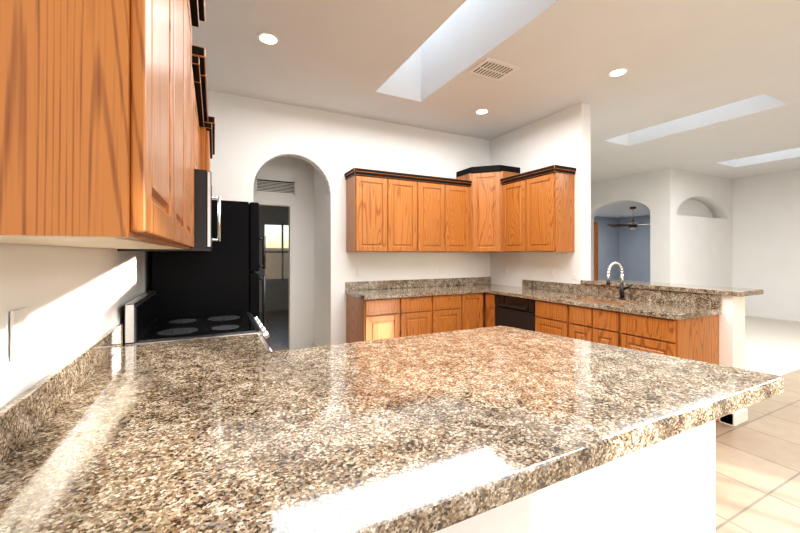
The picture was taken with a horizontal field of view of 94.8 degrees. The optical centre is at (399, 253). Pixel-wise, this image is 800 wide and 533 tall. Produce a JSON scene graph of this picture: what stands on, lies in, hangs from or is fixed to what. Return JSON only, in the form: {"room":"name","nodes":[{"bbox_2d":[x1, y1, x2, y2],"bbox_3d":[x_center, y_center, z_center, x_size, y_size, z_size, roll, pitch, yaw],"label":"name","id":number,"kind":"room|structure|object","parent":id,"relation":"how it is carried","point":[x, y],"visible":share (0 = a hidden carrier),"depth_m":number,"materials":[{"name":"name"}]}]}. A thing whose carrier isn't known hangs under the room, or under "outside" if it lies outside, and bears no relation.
{"room":"kitchen","nodes":[
{"label":"kitchen","id":0,"kind":"room"},
{"bbox_2d":[0,243,151,408],"bbox_3d":[-0.888,-0.165,0.660,0.150,3.050,6.880,0,0,-27],"label":"wall","id":1,"kind":"structure","parent":0,"point":[44,284],"depth_m":1.11,"materials":[{"name":"paint"}]},
{"bbox_2d":[10,307,27,362],"bbox_3d":[-0.902,0.190,0.877,0.014,0.118,0.075,0,0,-27],"label":"electrical outlet plate","id":2,"kind":"object","parent":1,"relation":"attached to","point":[18,333],"depth_m":0.87,"materials":[{"name":"white plastic"}]},
{"bbox_2d":[0,0,205,248],"bbox_3d":[-0.800,-0.597,1.080,0.380,1.146,1.379,0,0,-27],"label":"upper cabinet","id":3,"kind":"object","parent":1,"relation":"attached to","point":[95,123],"visible":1,"depth_m":0.52,"materials":[{"name":"brown wood"}]},
{"bbox_2d":[187,45,205,248],"bbox_3d":[-1.147,-0.507,1.767,0.380,0.966,0.200,0,0,-27],"label":"upper cabinet","id":4,"kind":"object","parent":1,"relation":"attached to","point":[198,61],"visible":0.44,"depth_m":1.77,"materials":[{"name":"brown wood"}]},
{"bbox_2d":[194,73,207,168],"bbox_3d":[-1.366,-0.723,2.201,0.380,0.535,0.756,0,0,-27],"label":"upper cabinet","id":5,"kind":"object","parent":1,"relation":"attached to","point":[200,105],"visible":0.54,"depth_m":2.18,"materials":[{"name":"brown wood"}]},
{"bbox_2d":[117,169,220,251],"bbox_3d":[-1.331,-0.230,2.218,0.458,0.430,0.754,0,0,-27],"label":"over-the-range microwave","id":6,"kind":"object","parent":5,"relation":"attached to","point":[203,198],"visible":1,"depth_m":1.94,"materials":[{"name":"black metal"}]},
{"bbox_2d":[199,116,214,170],"bbox_3d":[-1.735,-0.715,2.981,0.425,0.550,0.945,0,0,-27],"label":"upper cabinet","id":7,"kind":"object","parent":1,"relation":"attached to","point":[206,142],"visible":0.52,"depth_m":2.64,"materials":[{"name":"brown wood"}]},
{"bbox_2d":[255,205,288,311],"bbox_3d":[-3.077,-0.015,8.820,2.900,2.750,0.120,0,0,-27],"label":"wall","id":8,"kind":"structure","parent":0,"point":[277,295],"depth_m":8.78,"materials":[{"name":"paint"}]},
{"bbox_2d":[263,223,288,280],"bbox_3d":[-2.852,-0.050,8.928,0.900,1.380,0.050,0,0,-27],"label":"window","id":9,"kind":"structure","parent":8,"relation":"in","point":[281,251],"depth_m":8.89,"materials":[{"name":"clear glass"}]},
{"bbox_2d":[253,157,326,349],"bbox_3d":[-1.975,-0.015,6.638,2.900,2.750,4.770,0,0,-27],"label":"wall","id":10,"kind":"structure","parent":0,"point":[306,204],"depth_m":5.24,"materials":[{"name":"paint"}]},
{"bbox_2d":[255,177,295,194],"bbox_3d":[-1.722,-0.940,5.117,0.540,0.200,0.011,0,0,-27],"label":"air vent","id":11,"kind":"object","parent":10,"relation":"in","point":[274,186],"visible":1,"depth_m":5.11,"materials":[{"name":"white plastic"}]},
{"bbox_2d":[207,90,489,344],"bbox_3d":[-0.451,-0.165,4.651,4.230,3.050,0.150,0,0,-27],"label":"wall","id":12,"kind":"structure","parent":0,"point":[253,136],"depth_m":4.44,"materials":[{"name":"paint"}]},
{"bbox_2d":[357,267,361,276],"bbox_3d":[-0.498,0.220,4.535,0.075,0.118,0.008,0,0,-27],"label":"electrical outlet plate","id":13,"kind":"object","parent":12,"relation":"attached to","point":[359,269],"depth_m":4.53,"materials":[{"name":"white plastic"}]},
{"bbox_2d":[344,167,471,251],"bbox_3d":[0.139,-0.499,4.666,1.645,0.952,0.350,0,0,-27],"label":"upper cabinet","id":14,"kind":"object","parent":12,"relation":"attached to","point":[387,211],"visible":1,"depth_m":4.46,"materials":[{"name":"brown wood"}]},
{"bbox_2d":[439,266,443,273],"bbox_3d":[0.573,0.220,5.076,0.075,0.118,0.008,0,0,-27],"label":"electrical outlet plate","id":15,"kind":"object","parent":12,"relation":"attached to","point":[441,268],"depth_m":5.07,"materials":[{"name":"white plastic"}]},
{"bbox_2d":[456,165,519,251],"bbox_3d":[1.202,-0.590,5.059,0.606,1.130,0.606,0,0,-27],"label":"upper cabinet","id":16,"kind":"object","parent":12,"relation":"attached to","point":[486,211],"visible":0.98,"depth_m":4.84,"materials":[{"name":"brown wood"}]},
{"bbox_2d":[192,0,799,182],"bbox_3d":[4.320,-1.750,5.375,13.700,0.120,10.600,0,0,-27],"label":"ceiling","id":17,"kind":"structure","parent":0,"point":[678,59],"depth_m":3.39,"materials":[{"name":"paint"}]},
{"bbox_2d":[257,32,279,44],"bbox_3d":[-1.032,-1.686,2.885,0.170,0.007,0.170,0,0,-27],"label":"recessed light","id":18,"kind":"object","parent":17,"relation":"in","point":[267,38],"visible":1,"depth_m":2.87,"materials":[{"name":"white"}]},
{"bbox_2d":[475,108,488,113],"bbox_3d":[0.971,-1.686,4.355,0.170,0.007,0.170,0,0,-27],"label":"recessed light","id":19,"kind":"object","parent":17,"relation":"in","point":[481,111],"visible":1,"depth_m":4.34,"materials":[{"name":"white"}]},
{"bbox_2d":[467,57,519,80],"bbox_3d":[0.854,-1.681,3.367,0.380,0.018,0.280,0,0,-27],"label":"ceiling vent","id":20,"kind":"object","parent":17,"relation":"in","point":[493,69],"visible":1,"depth_m":3.34,"materials":[{"name":"white plastic"}]},
{"bbox_2d":[607,68,628,76],"bbox_3d":[2.025,-1.686,3.421,0.170,0.007,0.170,0,0,-27],"label":"recessed light","id":21,"kind":"object","parent":17,"relation":"in","point":[617,72],"visible":1,"depth_m":3.41,"materials":[{"name":"white"}]},
{"bbox_2d":[259,310,799,532],"bbox_3d":[2.946,1.410,5.325,11.200,0.100,11.750,0,0,-27],"label":"floor","id":22,"kind":"structure","parent":0,"point":[757,471],"depth_m":2.40,"materials":[{"name":"beige tile"}]},
{"bbox_2d":[124,290,271,350],"bbox_3d":[-1.193,0.802,2.288,0.713,1.115,0.756,0,0,-27],"label":"range","id":23,"kind":"object","parent":22,"relation":"on","point":[143,324],"visible":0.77,"depth_m":2.09,"materials":[{"name":"black glass"}]},
{"bbox_2d":[152,200,265,328],"bbox_3d":[-1.554,0.475,3.058,0.742,1.770,0.860,0,0,-27],"label":"refrigerator","id":24,"kind":"object","parent":22,"relation":"on","point":[222,277],"visible":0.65,"depth_m":2.70,"materials":[{"name":"black metal"}]},
{"bbox_2d":[346,293,484,342],"bbox_3d":[0.482,0.922,4.687,2.227,0.876,0.622,0,0,-27],"label":"base cabinet","id":25,"kind":"object","parent":22,"relation":"on","point":[374,319],"visible":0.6,"depth_m":4.22,"materials":[{"name":"brown wood"}]},
{"bbox_2d":[345,277,521,299],"bbox_3d":[0.487,0.410,4.667,2.237,0.145,0.662,0,0,-27],"label":"countertop","id":26,"kind":"structure","parent":25,"relation":"on","point":[368,290],"depth_m":4.62,"materials":[{"name":"stone"}]},
{"bbox_2d":[495,295,534,330],"bbox_3d":[1.545,0.926,4.315,0.625,0.868,0.602,0,0,-27],"label":"dishwasher","id":27,"kind":"object","parent":22,"relation":"on","point":[515,312],"visible":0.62,"depth_m":4.15,"materials":[{"name":"black plastic"}]},
{"bbox_2d":[485,280,721,422],"bbox_3d":[1.821,0.846,3.794,0.642,1.028,2.170,0,0,-27],"label":"base cabinet","id":28,"kind":"object","parent":22,"relation":"on","point":[684,325],"depth_m":3.18,"materials":[{"name":"brown wood"}]},
{"bbox_2d":[606,262,632,299],"bbox_3d":[2.096,0.258,3.518,0.256,0.368,0.130,0,0,-27],"label":"faucet","id":29,"kind":"object","parent":28,"relation":"on","point":[622,288],"visible":1,"depth_m":3.56,"materials":[{"name":"silver metal"}]},
{"bbox_2d":[719,295,747,425],"bbox_3d":[2.712,0.845,2.990,0.222,1.030,0.103,0,0,-27],"label":"pony wall","id":30,"kind":"structure","parent":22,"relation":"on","point":[732,335],"depth_m":2.95,"materials":[{"name":"white paint"}]},
{"bbox_3d":[0.205,0.930,1.724,1.400,0.860,0.622,0,0,-27],"label":"base cabinet","id":31,"kind":"object","parent":22,"relation":"on","visible":0},
{"bbox_2d":[0,324,783,532],"bbox_3d":[0.016,0.418,1.550,2.260,0.161,1.642,0,0,-27],"label":"countertop","id":32,"kind":"structure","parent":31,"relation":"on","point":[107,432],"depth_m":0.94,"materials":[{"name":"stone"}]},
{"bbox_2d":[490,103,590,286],"bbox_3d":[1.749,-0.165,4.822,0.150,3.050,1.530,0,0,-27],"label":"wall","id":33,"kind":"structure","parent":0,"point":[562,138],"depth_m":4.42,"materials":[{"name":"paint"}]},
{"bbox_2d":[503,266,506,274],"bbox_3d":[1.480,0.230,5.173,0.008,0.118,0.075,0,0,-27],"label":"electrical outlet plate","id":34,"kind":"object","parent":33,"relation":"attached to","point":[504,267],"depth_m":5.17,"materials":[{"name":"white plastic"}]},
{"bbox_2d":[500,165,575,251],"bbox_3d":[1.646,-0.499,4.464,0.350,0.952,0.855,0,0,-27],"label":"upper cabinet","id":35,"kind":"object","parent":33,"relation":"attached to","point":[537,210],"visible":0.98,"depth_m":4.22,"materials":[{"name":"brown wood"}]},
{"bbox_2d":[550,268,554,277],"bbox_3d":[1.842,0.230,4.448,0.014,0.118,0.075,0,0,-27],"label":"electrical outlet plate","id":36,"kind":"object","parent":33,"relation":"attached to","point":[552,270],"depth_m":4.45,"materials":[{"name":"white plastic"}]},
{"bbox_2d":[571,269,576,279],"bbox_3d":[1.978,0.230,4.180,0.014,0.118,0.075,0,0,-27],"label":"electrical outlet plate","id":37,"kind":"object","parent":33,"relation":"attached to","point":[573,271],"depth_m":4.18,"materials":[{"name":"white plastic"}]},
{"bbox_2d":[434,420,714,532],"bbox_3d":[0.151,0.930,1.101,2.097,0.860,0.430,0,0,-27],"label":"wall","id":38,"kind":"structure","parent":0,"point":[666,486],"depth_m":1.15,"materials":[{"name":"paint"}]},
{"bbox_2d":[385,0,799,160],"bbox_3d":[3.586,-2.175,4.635,7.660,0.730,2.120,0,0,-27],"label":"skylight","id":39,"kind":"object","parent":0,"point":[465,28],"depth_m":3.64,"materials":[{"name":"glass"}]},
{"bbox_2d":[594,216,618,279],"bbox_3d":[5.792,-0.165,11.944,4.250,3.050,0.100,0,0,-27],"label":"wall","id":40,"kind":"structure","parent":0,"point":[608,237],"depth_m":12.53,"materials":[{"name":"blue paint"}]},
{"bbox_2d":[591,172,650,281],"bbox_3d":[4.528,-0.165,9.234,0.450,3.050,3.600,0,0,-27],"label":"wall","id":41,"kind":"structure","parent":0,"point":[609,192],"depth_m":8.14,"materials":[{"name":"paint"}]},
{"bbox_2d":[594,222,597,278],"bbox_3d":[5.209,0.280,8.468,0.065,2.160,1.576,0,0,-27],"label":"door","id":42,"kind":"structure","parent":41,"relation":"in","point":[595,250],"depth_m":9.11,"materials":[{"name":"brown wood"}]},
{"bbox_2d":[595,201,649,217],"bbox_3d":[6.547,-1.310,10.337,4.150,0.100,3.450,0,0,-27],"label":"ceiling","id":43,"kind":"structure","parent":0,"point":[620,210],"depth_m":10.66,"materials":[{"name":"paint"}]},
{"bbox_2d":[606,207,649,229],"bbox_3d":[6.263,-0.960,9.914,1.322,0.600,1.314,0,0,-27],"label":"fan","id":44,"kind":"object","parent":43,"relation":"hanging from","point":[633,225],"visible":1,"depth_m":9.84,"materials":[{"name":"black metal"}]},
{"bbox_2d":[619,215,649,281],"bbox_3d":[8.442,-0.165,11.300,0.100,3.050,3.420,0,0,-27],"label":"wall","id":45,"kind":"structure","parent":0,"point":[627,248],"depth_m":12.31,"materials":[{"name":"blue paint"}]},
{"bbox_2d":[651,168,731,286],"bbox_3d":[6.401,-0.165,7.967,2.650,3.050,0.350,0,0,-27],"label":"wall","id":46,"kind":"structure","parent":0,"point":[691,228],"depth_m":7.58,"materials":[{"name":"paint"}]},
{"bbox_2d":[732,170,799,316],"bbox_3d":[9.060,-0.165,5.473,0.150,3.050,6.500,0,0,-27],"label":"wall","id":47,"kind":"structure","parent":0,"point":[766,233],"depth_m":7.79,"materials":[{"name":"paint"}]},
{"bbox_2d":[745,311,799,321],"bbox_3d":[8.948,1.315,5.504,0.017,0.090,6.337,0,0,-27],"label":"baseboard","id":48,"kind":"structure","parent":47,"relation":"attached to","point":[781,317],"depth_m":7.72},
{"bbox_2d":[745,315,799,375],"bbox_3d":[5.328,1.408,8.237,9.320,0.104,6.400,0,0,-27],"label":"floor","id":49,"kind":"structure","parent":0,"point":[772,346],"depth_m":5.45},
{"bbox_3d":[2.394,0.845,3.588,0.190,1.030,1.247,0,0,-27],"label":"wall","id":50,"kind":"structure","parent":0,"visible":0},
{"bbox_2d":[580,279,763,296],"bbox_3d":[2.486,0.309,3.545,0.405,0.040,1.407,0,0,-27],"label":"bar","id":51,"kind":"object","parent":50,"relation":"on","point":[726,291],"visible":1,"depth_m":3.27,"materials":[{"name":"stone"}]},
{"label":"outside","id":52,"kind":"structure","parent":0,"visible":0},
{"bbox_3d":[4.065,1.545,7.655,75.000,0.130,90.000,0,0,-27],"label":"ground","id":53,"kind":"structure","parent":52,"visible":0},
{"bbox_2d":[265,248,288,278],"bbox_3d":[-4.740,0.645,11.778,9.000,1.670,0.300,0,0,-27],"label":"fence","id":54,"kind":"object","parent":53,"relation":"on","point":[273,266],"depth_m":11.97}
]}

